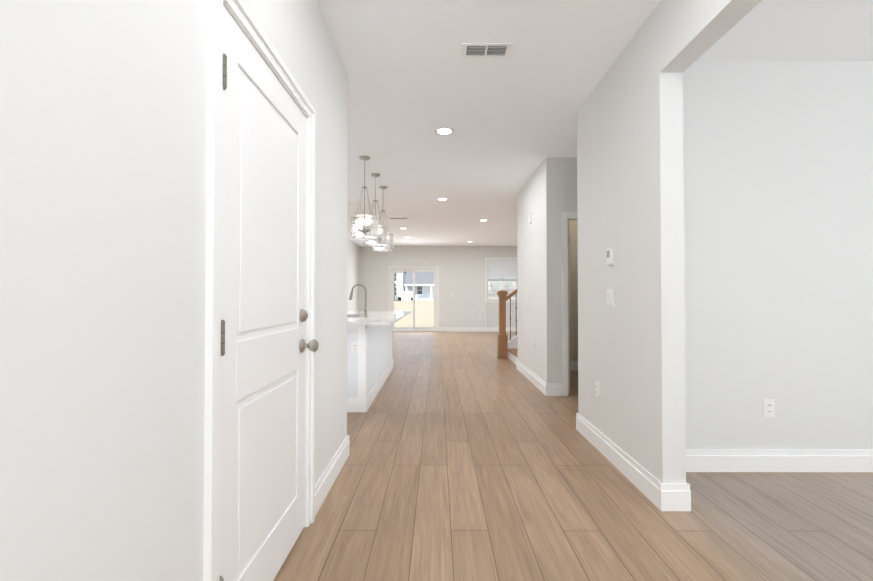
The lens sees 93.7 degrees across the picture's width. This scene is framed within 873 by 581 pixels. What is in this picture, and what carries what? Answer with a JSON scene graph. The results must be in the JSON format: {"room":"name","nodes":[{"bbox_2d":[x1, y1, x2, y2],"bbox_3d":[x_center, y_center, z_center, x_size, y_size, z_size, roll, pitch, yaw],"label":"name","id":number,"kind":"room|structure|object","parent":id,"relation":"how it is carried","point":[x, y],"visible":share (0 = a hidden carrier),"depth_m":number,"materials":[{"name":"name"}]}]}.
{"room":"house hallway","nodes":[
{"label":"house hallway","id":0,"kind":"room"},
{"bbox_2d":[0,0,351,580],"bbox_3d":[-0.719,-0.216,0.713,0.140,2.740,4.480,0,-1,0],"label":"wall","id":1,"kind":"structure","parent":0,"point":[103,103],"depth_m":0.83,"materials":[{"name":"white paint"}]},
{"bbox_2d":[203,0,315,580],"bbox_3d":[-0.696,0.115,1.625,0.142,2.102,0.958,0,-1,0],"label":"door frame","id":2,"kind":"structure","parent":1,"relation":"attached to","point":[241,14],"depth_m":1.18,"materials":[{"name":"white wood"}]},
{"bbox_2d":[219,5,318,580],"bbox_3d":[-0.625,0.145,1.619,0.116,2.022,0.829,0,-1,0],"label":"door","id":3,"kind":"structure","parent":1,"relation":"in","point":[264,317],"depth_m":1.51,"materials":[{"name":"white wood"}]},
{"bbox_2d":[314,435,349,517],"bbox_3d":[-0.636,1.107,2.511,0.016,0.140,0.830,0,-1,0],"label":"baseboard","id":4,"kind":"structure","parent":1,"relation":"attached to","point":[328,477],"depth_m":2.45,"materials":[{"name":"white wood"}]},
{"bbox_2d":[352,242,359,310],"bbox_3d":[-2.544,-0.121,8.057,0.120,2.740,10.440,0,-1,0],"label":"wall","id":5,"kind":"structure","parent":0,"point":[355,248],"depth_m":12.57,"materials":[{"name":"white paint"}]},
{"bbox_2d":[360,246,515,326],"bbox_3d":[1.640,-0.055,13.191,8.160,2.740,0.150,0,-1,0],"label":"wall","id":6,"kind":"structure","parent":0,"point":[461,268],"depth_m":13.13,"materials":[{"name":"white paint"}]},
{"bbox_2d":[391,268,436,330],"bbox_3d":[-0.728,0.301,13.189,1.481,2.028,0.118,0,-1,0],"label":"sliding glass door","id":7,"kind":"structure","parent":6,"relation":"in","point":[413,270],"depth_m":13.15,"materials":[{"name":"white plastic"}]},
{"bbox_2d":[389,266,438,331],"bbox_3d":[-0.727,0.267,13.107,1.611,2.093,0.022,0,-1,0],"label":"door frame","id":8,"kind":"structure","parent":6,"relation":"attached to","point":[390,267],"depth_m":13.11,"materials":[{"name":"white wood"}]},
{"bbox_2d":[439,327,515,330],"bbox_3d":[2.900,1.244,13.088,5.640,0.140,0.016,0,-1,0],"label":"baseboard","id":9,"kind":"structure","parent":6,"relation":"attached to","point":[440,328],"depth_m":13.09,"materials":[{"name":"white wood"}]},
{"bbox_2d":[484,259,516,331],"bbox_3d":[2.120,0.157,13.152,1.180,2.315,0.180,0,-1,0],"label":"window","id":10,"kind":"structure","parent":6,"relation":"in","point":[487,273],"depth_m":13.09,"materials":[{"name":"white plastic"}]},
{"bbox_2d":[487,260,516,299],"bbox_3d":[2.120,-0.344,13.143,0.970,1.290,0.048,0,-1,0],"label":"window blind","id":11,"kind":"object","parent":10,"relation":"attached to","point":[502,270],"visible":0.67,"depth_m":13.14,"materials":[{"name":"white fabric"}]},
{"bbox_2d":[485,257,516,326],"bbox_3d":[2.120,0.124,13.102,1.126,2.379,0.022,0,-1,0],"label":"door frame","id":12,"kind":"structure","parent":6,"relation":"attached to","point":[486,258],"depth_m":13.11,"materials":[{"name":"white wood"}]},
{"bbox_2d":[508,334,517,358],"bbox_3d":[3.045,-0.241,7.513,3.540,2.965,0.144,0,-1,0],"label":"wall","id":13,"kind":"structure","parent":0,"point":[513,343],"depth_m":7.44,"materials":[{"name":"white paint"}]},
{"bbox_2d":[516,158,559,382],"bbox_3d":[1.340,-0.154,5.502,0.140,2.740,1.590,0,-1,0],"label":"wall","id":14,"kind":"structure","parent":0,"point":[536,241],"depth_m":5.09,"materials":[{"name":"white paint"}]},
{"bbox_2d":[528,213,531,223],"bbox_3d":[1.255,-0.965,5.478,0.030,0.130,0.085,0,-1,0],"label":"detector","id":15,"kind":"object","parent":14,"relation":"attached to","point":[530,218],"visible":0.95,"depth_m":5.44,"materials":[{"name":"white plastic"}]},
{"bbox_2d":[516,360,549,395],"bbox_3d":[1.272,1.146,5.556,0.036,0.140,1.762,0,-1,0],"label":"baseboard","id":16,"kind":"structure","parent":14,"relation":"attached to","point":[544,387],"depth_m":5.23,"materials":[{"name":"white wood"}]},
{"bbox_2d":[556,158,575,382],"bbox_3d":[1.933,-0.164,4.766,1.050,2.740,0.120,0,-1,0],"label":"wall","id":17,"kind":"structure","parent":0,"point":[565,167],"depth_m":4.72,"materials":[{"name":"white paint"}]},
{"bbox_2d":[568,220,570,392],"bbox_3d":[1.649,0.189,5.114,0.114,2.020,0.764,0,-1,12],"label":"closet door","id":18,"kind":"structure","parent":17,"relation":"in","point":[569,372],"depth_m":4.76,"materials":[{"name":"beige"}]},
{"bbox_2d":[562,212,577,395],"bbox_3d":[1.891,0.155,4.750,0.894,2.102,0.142,0,-1,0],"label":"door frame","id":19,"kind":"structure","parent":17,"relation":"attached to","point":[566,216],"depth_m":4.69,"materials":[{"name":"white wood"}]},
{"bbox_2d":[273,331,872,580],"bbox_3d":[0.941,1.270,5.790,9.820,0.100,14.920,0,-1,0],"label":"floor","id":20,"kind":"structure","parent":0,"point":[472,457],"depth_m":2.22,"materials":[{"name":"brown wood"}]},
{"bbox_2d":[347,324,393,411],"bbox_3d":[-1.047,0.781,5.271,0.748,0.865,2.516,0,-1,0],"label":"kitchen island","id":21,"kind":"object","parent":20,"relation":"on","point":[370,363],"depth_m":4.07,"materials":[{"name":"white paint"}]},
{"bbox_2d":[347,312,410,323],"bbox_3d":[-0.946,0.332,5.282,1.050,0.032,2.770,0,-1,0],"label":"island countertop","id":22,"kind":"structure","parent":21,"relation":"on","point":[352,317],"depth_m":4.67,"materials":[{"name":"white stone"}]},
{"bbox_2d":[349,284,366,315],"bbox_3d":[-0.977,0.115,5.101,0.235,0.397,0.092,0,-1,0],"label":"faucet","id":23,"kind":"object","parent":22,"relation":"on","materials":[{"name":"silver metal"}]},
{"bbox_2d":[497,289,516,358],"bbox_3d":[2.971,-0.662,7.515,3.713,3.807,0.180,0,-1,0],"label":"stair railing","id":24,"kind":"object","parent":20,"relation":"on","point":[502,345],"visible":0.17,"depth_m":7.45,"materials":[{"name":"brown wood"}]},
{"bbox_2d":[508,349,517,364],"bbox_3d":[3.049,-0.096,6.927,3.528,2.660,0.980,0,-1,0],"label":"stairs","id":25,"kind":"structure","parent":20,"relation":"on","point":[513,355],"depth_m":7.01,"materials":[{"name":"white wood"}]},
{"bbox_2d":[569,220,577,360],"bbox_3d":[1.925,-0.153,5.571,1.070,2.740,1.490,0,-1,0],"label":"wall","id":26,"kind":"structure","parent":0,"point":[573,229],"depth_m":6.31,"materials":[{"name":"beige paint"}]},
{"bbox_2d":[570,361,577,369],"bbox_3d":[1.927,1.156,6.291,1.070,0.140,0.016,0,-1,0],"label":"baseboard","id":27,"kind":"structure","parent":26,"relation":"attached to","point":[573,364],"depth_m":6.28,"materials":[{"name":"white"}]},
{"bbox_2d":[317,0,872,245],"bbox_3d":[0.941,-1.558,5.827,9.820,0.165,14.920,0,-1,0],"label":"ceiling","id":28,"kind":"structure","parent":0,"point":[415,80],"depth_m":3.03,"materials":[{"name":"white paint"}]},
{"bbox_2d":[348,202,369,205],"bbox_3d":[-1.416,-1.500,7.092,0.500,0.007,0.300,0,-1,0],"label":"ceiling vent","id":29,"kind":"object","parent":28,"relation":"in","point":[357,203],"visible":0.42,"depth_m":7.12,"materials":[{"name":"white metal"}]},
{"bbox_2d":[351,156,377,240],"bbox_3d":[-0.827,-1.062,4.715,0.310,0.945,0.310,0,-1,0],"label":"pendant light","id":30,"kind":"object","parent":28,"relation":"hanging from","point":[364,228],"visible":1,"depth_m":4.64,"materials":[{"name":"glass"}]},
{"bbox_2d":[351,214,377,240],"bbox_3d":[-0.827,-0.726,4.710,0.310,0.272,0.310,0,-1,0],"label":"shade","id":31,"kind":"object","parent":30,"relation":"on","point":[364,229],"depth_m":4.61,"materials":[{"name":"clear glass"}]},
{"bbox_2d":[363,173,386,246],"bbox_3d":[-0.801,-1.054,5.375,0.310,0.945,0.310,0,-1,0],"label":"pendant light","id":32,"kind":"object","parent":28,"relation":"hanging from","point":[380,238],"visible":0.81,"depth_m":5.31,"materials":[{"name":"glass"}]},
{"bbox_2d":[363,224,386,246],"bbox_3d":[-0.801,-0.717,5.370,0.310,0.272,0.310,0,-1,0],"label":"shade","id":33,"kind":"object","parent":32,"relation":"on","point":[383,228],"depth_m":5.27,"materials":[{"name":"clear glass"}]},
{"bbox_2d":[372,186,393,251],"bbox_3d":[-0.784,-1.046,5.995,0.310,0.945,0.310,0,-1,0],"label":"pendant light","id":34,"kind":"object","parent":28,"relation":"hanging from","point":[388,245],"visible":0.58,"depth_m":5.94,"materials":[{"name":"glass"}]},
{"bbox_2d":[372,232,393,251],"bbox_3d":[-0.784,-0.709,5.990,0.310,0.272,0.310,0,-1,0],"label":"shade","id":35,"kind":"object","parent":34,"relation":"on","point":[376,249],"depth_m":5.90,"materials":[{"name":"clear glass"}]},
{"bbox_2d":[388,217,408,218],"bbox_3d":[-0.783,-1.484,8.410,0.410,0.019,0.160,0,-1,0],"label":"ceiling vent","id":36,"kind":"object","parent":28,"relation":"in","point":[398,218],"visible":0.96,"depth_m":8.40,"materials":[{"name":"white metal"}]},
{"bbox_2d":[435,127,453,134],"bbox_3d":[0.076,-1.540,3.958,0.188,0.008,0.188,0,-1,0],"label":"recessed light","id":37,"kind":"object","parent":28,"relation":"in","point":[444,130],"visible":1,"depth_m":3.94,"materials":[{"name":"white"}]},
{"bbox_2d":[461,43,512,57],"bbox_3d":[0.322,-1.558,2.658,0.320,0.017,0.150,0,-1,0],"label":"ceiling vent","id":38,"kind":"object","parent":28,"relation":"in","point":[485,50],"visible":1,"depth_m":2.65,"materials":[{"name":"white metal"}]},
{"bbox_2d":[576,0,872,482],"bbox_3d":[1.271,-0.213,0.993,0.126,2.740,5.050,0,-1,0],"label":"wall","id":39,"kind":"structure","parent":0,"point":[724,210],"depth_m":2.69,"materials":[{"name":"white paint"}]},
{"bbox_2d":[595,381,599,397],"bbox_3d":[1.209,0.744,3.076,0.010,0.116,0.072,0,-1,0],"label":"outlet","id":40,"kind":"object","parent":39,"relation":"attached to","point":[597,389],"visible":1,"depth_m":3.07,"materials":[{"name":"white plastic"}]},
{"bbox_2d":[606,247,613,265],"bbox_3d":[1.201,-0.234,2.838,0.022,0.125,0.075,0,-1,0],"label":"thermostat","id":41,"kind":"object","parent":39,"relation":"attached to","point":[609,256],"visible":1,"depth_m":2.81,"materials":[{"name":"white plastic"}]},
{"bbox_2d":[607,289,614,306],"bbox_3d":[1.207,0.051,2.845,0.012,0.118,0.118,0,-1,0],"label":"light switch","id":42,"kind":"object","parent":39,"relation":"attached to","point":[610,297],"visible":1,"depth_m":2.82,"materials":[{"name":"white plastic"}]},
{"bbox_2d":[576,413,669,510],"bbox_3d":[1.205,1.111,2.846,0.016,0.140,1.342,0,-1,0],"label":"baseboard","id":43,"kind":"structure","parent":39,"relation":"attached to","point":[656,492],"depth_m":2.55,"materials":[{"name":"white wood"}]},
{"bbox_2d":[670,482,690,510],"bbox_3d":[1.333,1.106,2.413,0.042,0.140,0.476,0,-1,0],"label":"baseboard","id":44,"kind":"structure","parent":39,"relation":"attached to","point":[680,493],"depth_m":2.18,"materials":[{"name":"white wood"}]},
{"bbox_2d":[763,399,774,416],"bbox_3d":[2.172,0.769,2.672,0.072,0.116,0.010,0,-1,0],"label":"outlet","id":45,"kind":"object","parent":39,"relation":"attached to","point":[768,407],"visible":1,"depth_m":2.67,"materials":[{"name":"white plastic"}]},
{"bbox_2d":[686,449,872,471],"bbox_3d":[3.530,1.109,2.661,4.384,0.140,0.016,0,-1,0],"label":"baseboard","id":46,"kind":"structure","parent":39,"relation":"attached to","point":[696,460],"depth_m":2.66,"materials":[{"name":"white wood"}]},
{"label":"outside","id":47,"kind":"structure","parent":0,"visible":0},
{"bbox_2d":[394,298,515,327],"bbox_3d":[0.474,2.689,136.599,240.000,0.760,246.690,0,-1,0],"label":"ground","id":48,"kind":"structure","parent":47,"point":[426,320],"depth_m":27.43,"materials":[{"name":"beige soil"}]},
{"bbox_2d":[394,272,405,298],"bbox_3d":[-13.148,-2.493,90.033,13.300,8.800,12.720,0,-1,0],"label":"house","id":49,"kind":"structure","parent":48,"relation":"on","point":[399,276],"depth_m":84.02,"materials":[{"name":"white"}]},
{"bbox_2d":[396,291,417,300],"bbox_3d":[-5.148,0.936,70.916,3.700,1.652,1.920,0,-1,0],"label":"van","id":50,"kind":"object","parent":48,"relation":"on","point":[404,295],"depth_m":69.98,"materials":[{"name":"white metal"}]},
{"bbox_2d":[404,272,433,299],"bbox_3d":[1.330,-1.230,81.763,14.700,6.100,13.150,0,-1,0],"label":"house","id":51,"kind":"structure","parent":48,"relation":"on","point":[421,288],"depth_m":77.99,"materials":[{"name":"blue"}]},
{"bbox_2d":[488,281,515,294],"bbox_3d":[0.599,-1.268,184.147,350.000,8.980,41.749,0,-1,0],"label":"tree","id":52,"kind":"object","parent":48,"relation":"on","point":[501,286],"depth_m":180.08,"materials":[{"name":"white"}]}
]}

